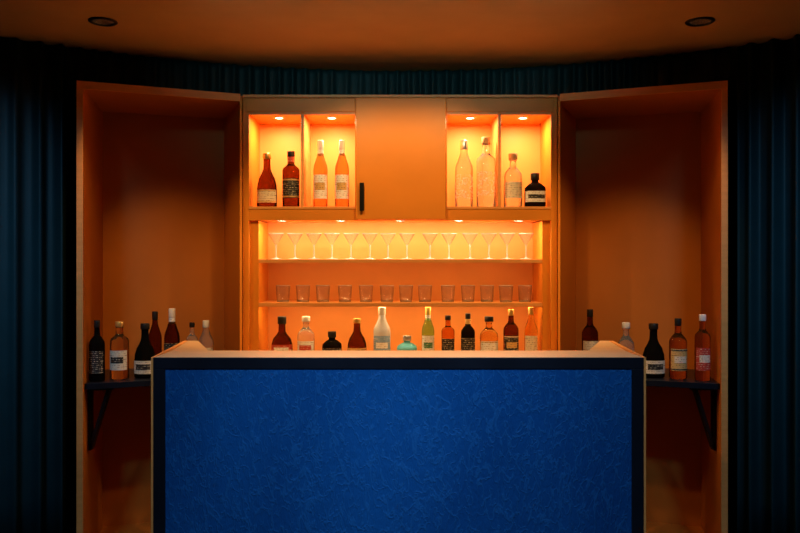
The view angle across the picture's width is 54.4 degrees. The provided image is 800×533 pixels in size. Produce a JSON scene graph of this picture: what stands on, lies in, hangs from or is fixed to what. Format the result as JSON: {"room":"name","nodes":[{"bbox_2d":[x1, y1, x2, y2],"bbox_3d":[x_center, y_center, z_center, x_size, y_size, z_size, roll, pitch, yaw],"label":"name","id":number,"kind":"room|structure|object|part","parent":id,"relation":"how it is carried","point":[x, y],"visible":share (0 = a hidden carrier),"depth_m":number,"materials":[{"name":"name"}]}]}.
{"room":"bar","nodes":[
{"label":"bar","id":0,"kind":"room"},
{"bbox_2d":[0,0,799,95],"bbox_3d":[0.000,-1.100,1.550,6.600,0.100,6.700,0,0,0],"label":"ceiling","id":1,"kind":"structure","parent":0,"point":[352,35],"depth_m":3.43,"materials":[{"name":"paint"}]},
{"bbox_2d":[0,37,65,532],"bbox_3d":[-2.371,0.171,2.723,0.338,2.438,2.536,0,0,32],"label":"curtain","id":2,"kind":"object","parent":1,"relation":"hanging from","point":[32,74],"visible":1,"depth_m":3.62,"materials":[{"name":"teal fabric"}]},
{"bbox_2d":[88,17,117,26],"bbox_3d":[-1.271,-1.047,3.330,0.120,0.007,0.120,0,0,0],"label":"recessed light","id":3,"kind":"object","parent":1,"relation":"in","point":[99,21],"depth_m":3.33,"materials":[{"name":"black metal"}]},
{"bbox_2d":[69,47,730,95],"bbox_3d":[0.000,-0.958,3.949,3.166,0.180,0.480,0,0,0],"label":"curtain valance","id":4,"kind":"object","parent":1,"relation":"attached to","point":[711,65],"visible":0.84,"depth_m":4.02,"materials":[{"name":"teal fabric"}]},
{"bbox_2d":[685,17,714,26],"bbox_3d":[1.284,-1.047,3.330,0.120,0.007,0.120,0,0,0],"label":"recessed light","id":5,"kind":"object","parent":1,"relation":"in","point":[698,21],"depth_m":3.33,"materials":[{"name":"black metal"}]},
{"bbox_2d":[737,34,799,532],"bbox_3d":[2.390,0.171,2.726,0.333,2.438,2.503,0,0,-32],"label":"curtain","id":6,"kind":"object","parent":1,"relation":"hanging from","point":[768,73],"visible":1,"depth_m":3.62,"materials":[{"name":"teal fabric"}]},
{"bbox_2d":[66,96,736,492],"bbox_3d":[0.000,0.175,4.850,6.600,2.450,0.100,0,0,0],"label":"wall","id":7,"kind":"structure","parent":0,"point":[70,100],"depth_m":4.80,"materials":[{"name":"fabric"}]},
{"bbox_2d":[66,493,736,532],"bbox_3d":[0.000,1.450,1.550,6.600,0.100,6.700,0,0,0],"label":"floor","id":8,"kind":"structure","parent":0,"point":[70,497],"depth_m":4.42,"materials":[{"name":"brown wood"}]},
{"bbox_2d":[76,80,242,532],"bbox_3d":[-1.154,0.270,4.015,0.908,2.261,0.585,0,0,-18],"label":"display niche","id":9,"kind":"object","parent":8,"relation":"on","point":[159,170],"visible":0.55,"depth_m":4.18,"materials":[{"name":"laminate"}]},
{"bbox_3d":[-1.486,0.270,3.609,0.028,2.261,0.011,0,0,-22],"label":"frame","id":10,"kind":"part","parent":9,"relation":"part of","materials":[{"name":"brown wood"}]},
{"bbox_2d":[89,320,104,381],"bbox_3d":[-1.457,0.404,3.740,0.072,0.290,0.073,0,0,0],"label":"wine bottle","id":11,"kind":"object","parent":9,"relation":"on","point":[96,344],"visible":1,"depth_m":3.71,"materials":[{"name":"black glass"}]},
{"bbox_2d":[84,368,150,389],"bbox_3d":[-1.235,0.564,4.017,0.729,0.028,0.505,0,0,-22],"label":"shelf","id":12,"kind":"object","parent":9,"relation":"attached to","point":[108,384],"depth_m":3.72,"materials":[{"name":"black wood"}]},
{"bbox_2d":[110,321,128,379],"bbox_3d":[-1.377,0.409,3.819,0.088,0.280,0.090,0,0,0],"label":"bottle","id":13,"kind":"object","parent":9,"relation":"on","point":[119,344],"visible":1,"depth_m":3.79,"materials":[{"name":"orange glass"}]},
{"bbox_2d":[134,323,154,377],"bbox_3d":[-1.262,0.415,3.849,0.104,0.268,0.074,0,0,0],"label":"bottle","id":14,"kind":"object","parent":9,"relation":"on","point":[144,352],"visible":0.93,"depth_m":3.82,"materials":[{"name":"black glass"}]},
{"bbox_2d":[149,311,161,354],"bbox_3d":[-1.275,0.391,4.050,0.068,0.316,0.068,0,0,0],"label":"bottle","id":15,"kind":"object","parent":9,"relation":"on","point":[155,338],"visible":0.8,"depth_m":4.03,"materials":[{"name":"red glass"}]},
{"bbox_2d":[164,308,179,350],"bbox_3d":[-1.158,0.381,3.950,0.076,0.337,0.077,0,0,0],"label":"bottle","id":16,"kind":"object","parent":9,"relation":"on","point":[171,337],"visible":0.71,"depth_m":3.93,"materials":[{"name":"red glass"}]},
{"bbox_2d":[186,322,197,340],"bbox_3d":[-1.083,0.420,4.050,0.057,0.258,0.058,0,0,0],"label":"bottle","id":17,"kind":"object","parent":9,"relation":"on","point":[192,337],"visible":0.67,"depth_m":4.04,"materials":[{"name":"clear glass"}]},
{"bbox_2d":[199,320,213,350],"bbox_3d":[-1.010,0.415,4.050,0.078,0.269,0.079,0,0,0],"label":"bottle","id":18,"kind":"object","parent":9,"relation":"on","point":[206,339],"visible":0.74,"depth_m":4.03,"materials":[{"name":"clear glass"}]},
{"bbox_3d":[-0.796,0.287,3.887,0.011,2.225,0.011,0,0,-22],"label":"frame","id":19,"kind":"part","parent":9,"relation":"part of","materials":[{"name":"orange paint"}]},
{"bbox_2d":[151,341,645,532],"bbox_3d":[-0.007,0.875,3.340,2.029,1.049,0.680,0,0,0],"label":"bar counter","id":20,"kind":"object","parent":8,"relation":"on","point":[242,441],"depth_m":3.00,"materials":[{"name":"blue fabric"}]},
{"bbox_3d":[-0.929,0.897,3.006,0.046,1.005,0.012,0,0,0],"label":"frame","id":21,"kind":"part","parent":20,"relation":"part of","materials":[{"name":"black wood"}]},
{"bbox_3d":[-0.006,0.373,3.006,1.893,0.043,0.012,0,0,0],"label":"frame","id":22,"kind":"part","parent":20,"relation":"part of","materials":[{"name":"wood"}]},
{"bbox_2d":[157,351,639,356],"bbox_3d":[-0.006,0.366,3.131,1.889,0.030,0.238,0,0,0],"label":"countertop","id":23,"kind":"structure","parent":20,"relation":"on","point":[172,353],"depth_m":3.10,"materials":[{"name":"brown wood"}]},
{"bbox_3d":[0.918,0.897,3.006,0.046,1.005,0.012,0,0,0],"label":"frame","id":24,"kind":"part","parent":20,"relation":"part of","materials":[{"name":"black wood"}]},
{"bbox_2d":[243,95,556,350],"bbox_3d":[0.000,0.270,3.970,1.574,2.259,0.500,0,0,0],"label":"bar cabinet","id":25,"kind":"object","parent":8,"relation":"on","point":[402,152],"visible":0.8,"depth_m":4.16,"materials":[{"name":"orange paint"}]},
{"bbox_3d":[-0.772,0.271,4.050,0.030,2.257,0.300,0,0,0],"label":"panel","id":26,"kind":"part","parent":25,"relation":"part of","materials":[{"name":"orange paint"}]},
{"bbox_2d":[257,153,276,205],"bbox_3d":[-0.679,-0.440,3.970,0.102,0.276,0.072,0,0,0],"label":"bottle","id":27,"kind":"object","parent":25,"relation":"on","point":[266,186],"visible":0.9,"depth_m":3.94,"materials":[{"name":"red glass"}]},
{"bbox_2d":[274,116,284,119],"bbox_3d":[-0.622,-0.764,4.000,0.056,0.006,0.056,0,0,0],"label":"puck light","id":28,"kind":"object","parent":25,"relation":"attached to","point":[275,117],"visible":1,"depth_m":3.99,"materials":[{"name":"beige plastic"}]},
{"bbox_2d":[271,316,292,350],"bbox_3d":[-0.598,0.366,3.939,0.106,0.227,0.076,0,0,0],"label":"bottle","id":29,"kind":"object","parent":25,"relation":"on","point":[281,341],"visible":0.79,"depth_m":3.92,"materials":[{"name":"red glass"}]},
{"bbox_2d":[282,151,299,205],"bbox_3d":[-0.556,-0.445,3.969,0.087,0.286,0.088,0,0,0],"label":"bottle","id":30,"kind":"object","parent":25,"relation":"on","point":[290,172],"visible":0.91,"depth_m":3.94,"materials":[{"name":"brown glass"}]},
{"bbox_2d":[297,316,314,350],"bbox_3d":[-0.476,0.366,3.939,0.086,0.227,0.088,0,0,0],"label":"bottle","id":31,"kind":"object","parent":25,"relation":"on","point":[305,338],"visible":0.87,"depth_m":3.91,"materials":[{"name":"clear glass"}]},
{"bbox_2d":[313,140,327,205],"bbox_3d":[-0.406,-0.473,3.969,0.071,0.342,0.073,0,0,0],"label":"bottle","id":32,"kind":"object","parent":25,"relation":"on","point":[320,172],"visible":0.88,"depth_m":3.94,"materials":[{"name":"orange glass"}]},
{"bbox_2d":[326,116,336,119],"bbox_3d":[-0.351,-0.764,4.000,0.056,0.006,0.056,0,0,0],"label":"puck light","id":33,"kind":"object","parent":25,"relation":"attached to","point":[328,117],"visible":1,"depth_m":3.99,"materials":[{"name":"beige plastic"}]},
{"bbox_2d":[322,331,341,350],"bbox_3d":[-0.344,0.404,3.940,0.098,0.151,0.097,0,0,0],"label":"bottle","id":34,"kind":"object","parent":25,"relation":"on","point":[332,344],"visible":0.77,"depth_m":3.90,"materials":[{"name":"black glass"}]},
{"bbox_2d":[335,140,348,205],"bbox_3d":[-0.296,-0.473,3.969,0.071,0.342,0.073,0,0,0],"label":"bottle","id":35,"kind":"object","parent":25,"relation":"on","point":[341,168],"visible":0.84,"depth_m":3.94,"materials":[{"name":"orange glass"}]},
{"bbox_2d":[347,318,365,350],"bbox_3d":[-0.218,0.371,3.940,0.096,0.217,0.068,0,0,0],"label":"bottle","id":36,"kind":"object","parent":25,"relation":"on","point":[356,342],"visible":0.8,"depth_m":3.92,"materials":[{"name":"brown glass"}]},
{"bbox_3d":[-0.189,-0.346,3.860,0.022,0.140,0.009,0,0,0],"label":"door handle","id":37,"kind":"part","parent":25,"relation":"part of","materials":[{"name":"black metal"}]},
{"bbox_2d":[373,307,389,350],"bbox_3d":[-0.091,0.343,3.939,0.086,0.272,0.088,0,0,0],"label":"bottle","id":38,"kind":"object","parent":25,"relation":"on","point":[381,333],"visible":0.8,"depth_m":3.91,"materials":[{"name":"clear glass"}]},
{"bbox_3d":[0.000,-0.852,4.044,1.574,0.014,0.312,0,0,0],"label":"cornice","id":39,"kind":"part","parent":25,"relation":"part of","materials":[{"name":"brown wood"}]},
{"bbox_2d":[260,300,540,302],"bbox_3d":[0.003,0.188,4.066,1.429,0.010,0.268,0,0,0],"label":"shelf","id":40,"kind":"object","parent":25,"relation":"attached to","point":[261,301],"depth_m":4.07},
{"bbox_3d":[0.004,-0.538,3.888,0.449,0.608,0.019,0,0,0],"label":"door panel","id":41,"kind":"part","parent":25,"relation":"part of","materials":[{"name":"orange paint"}]},
{"bbox_2d":[397,335,416,350],"bbox_3d":[0.035,0.414,3.939,0.102,0.131,0.102,0,0,0],"label":"bottle","id":42,"kind":"object","parent":25,"relation":"on","point":[406,345],"visible":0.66,"depth_m":3.91,"materials":[{"name":"blue glass"}]},
{"bbox_2d":[422,307,433,350],"bbox_3d":[0.142,0.343,3.939,0.063,0.272,0.064,0,0,0],"label":"bottle","id":43,"kind":"object","parent":25,"relation":"on","point":[427,329],"visible":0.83,"depth_m":3.92,"materials":[{"name":"green glass"}]},
{"bbox_2d":[441,315,453,350],"bbox_3d":[0.243,0.363,3.940,0.066,0.232,0.066,0,0,0],"label":"bottle","id":44,"kind":"object","parent":25,"relation":"on","point":[447,333],"visible":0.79,"depth_m":3.92,"materials":[{"name":"orange glass"}]},
{"bbox_2d":[455,140,472,205],"bbox_3d":[0.327,-0.473,3.970,0.092,0.342,0.093,0,0,0],"label":"bottle","id":45,"kind":"object","parent":25,"relation":"on","point":[464,168],"visible":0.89,"depth_m":3.94,"materials":[{"name":"clear glass"}]},
{"bbox_2d":[461,313,474,350],"bbox_3d":[0.344,0.358,3.940,0.071,0.242,0.072,0,0,0],"label":"bottle","id":46,"kind":"object","parent":25,"relation":"on","point":[467,333],"visible":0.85,"depth_m":3.91,"materials":[{"name":"black glass"}]},
{"bbox_2d":[465,116,475,119],"bbox_3d":[0.361,-0.764,4.000,0.056,0.006,0.056,0,0,0],"label":"puck light","id":47,"kind":"object","parent":25,"relation":"attached to","point":[468,117],"visible":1,"depth_m":3.99,"materials":[{"name":"beige plastic"}]},
{"bbox_2d":[476,137,495,205],"bbox_3d":[0.439,-0.480,3.970,0.097,0.358,0.098,0,0,0],"label":"bottle","id":48,"kind":"object","parent":25,"relation":"on","point":[485,163],"visible":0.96,"depth_m":3.93,"materials":[{"name":"clear glass"}]},
{"bbox_2d":[480,316,497,350],"bbox_3d":[0.451,0.366,3.939,0.091,0.227,0.092,0,0,0],"label":"bottle","id":49,"kind":"object","parent":25,"relation":"on","point":[488,336],"visible":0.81,"depth_m":3.91,"materials":[{"name":"orange glass"}]},
{"bbox_2d":[503,309,518,350],"bbox_3d":[0.562,0.348,3.939,0.076,0.262,0.077,0,0,0],"label":"bottle","id":50,"kind":"object","parent":25,"relation":"on","point":[510,332],"visible":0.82,"depth_m":3.91,"materials":[{"name":"brown glass"}]},
{"bbox_2d":[504,153,521,205],"bbox_3d":[0.577,-0.440,3.970,0.092,0.276,0.093,0,0,0],"label":"bottle","id":51,"kind":"object","parent":25,"relation":"on","point":[513,176],"visible":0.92,"depth_m":3.93,"materials":[{"name":"clear glass"}]},
{"bbox_2d":[517,116,527,119],"bbox_3d":[0.632,-0.764,4.000,0.056,0.006,0.056,0,0,0],"label":"puck light","id":52,"kind":"object","parent":25,"relation":"attached to","point":[521,117],"visible":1,"depth_m":3.99,"materials":[{"name":"beige plastic"}]},
{"bbox_2d":[524,307,537,350],"bbox_3d":[0.663,0.343,3.940,0.066,0.272,0.066,0,0,0],"label":"bottle","id":53,"kind":"object","parent":25,"relation":"on","point":[530,332],"visible":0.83,"depth_m":3.92,"materials":[{"name":"orange glass"}]},
{"bbox_2d":[524,173,545,205],"bbox_3d":[0.689,-0.389,3.969,0.103,0.174,0.104,0,0,0],"label":"bottle","id":54,"kind":"object","parent":25,"relation":"on","point":[535,192],"visible":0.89,"depth_m":3.92,"materials":[{"name":"black glass"}]},
{"bbox_3d":[0.772,0.271,4.050,0.030,2.257,0.300,0,0,0],"label":"panel","id":55,"kind":"part","parent":25,"relation":"part of","materials":[{"name":"orange paint"}]},
{"bbox_2d":[557,80,727,532],"bbox_3d":[1.163,0.270,4.014,0.922,2.261,0.585,0,0,17],"label":"display niche","id":56,"kind":"object","parent":8,"relation":"on","point":[642,172],"visible":0.59,"depth_m":4.19,"materials":[{"name":"laminate"}]},
{"bbox_3d":[0.796,0.287,3.887,0.011,2.225,0.011,0,0,21],"label":"frame","id":57,"kind":"part","parent":56,"relation":"part of","materials":[{"name":"orange paint"}]},
{"bbox_2d":[582,309,597,350],"bbox_3d":[0.996,0.387,4.080,0.084,0.324,0.085,0,0,0],"label":"wine bottle","id":58,"kind":"object","parent":56,"relation":"on","point":[589,333],"visible":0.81,"depth_m":4.05,"materials":[{"name":"red glass"}]},
{"bbox_2d":[618,322,633,350],"bbox_3d":[1.147,0.416,3.950,0.081,0.266,0.082,0,0,0],"label":"bottle","id":59,"kind":"object","parent":56,"relation":"on","point":[626,341],"visible":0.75,"depth_m":3.93,"materials":[{"name":"clear glass"}]},
{"bbox_2d":[643,323,664,377],"bbox_3d":[1.258,0.416,3.859,0.109,0.267,0.078,0,0,0],"label":"bottle","id":60,"kind":"object","parent":56,"relation":"on","point":[653,352],"visible":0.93,"depth_m":3.83,"materials":[{"name":"black glass"}]},
{"bbox_2d":[669,318,686,378],"bbox_3d":[1.365,0.402,3.819,0.084,0.295,0.085,0,0,0],"label":"bottle","id":61,"kind":"object","parent":56,"relation":"on","point":[677,342],"visible":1,"depth_m":3.79,"materials":[{"name":"orange glass"}]},
{"bbox_2d":[646,368,719,389],"bbox_3d":[1.243,0.564,4.018,0.748,0.028,0.506,0,0,21],"label":"shelf","id":62,"kind":"object","parent":56,"relation":"attached to","point":[714,384],"depth_m":3.73,"materials":[{"name":"black wood"}]},
{"bbox_2d":[694,314,710,380],"bbox_3d":[1.462,0.390,3.759,0.072,0.318,0.074,0,0,0],"label":"bottle","id":63,"kind":"object","parent":56,"relation":"on","point":[702,339],"visible":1,"depth_m":3.73,"materials":[{"name":"glass"}]},
{"bbox_3d":[1.506,0.270,3.609,0.028,2.261,0.011,0,0,21],"label":"frame","id":64,"kind":"part","parent":56,"relation":"part of","materials":[{"name":"brown wood"}]}
]}

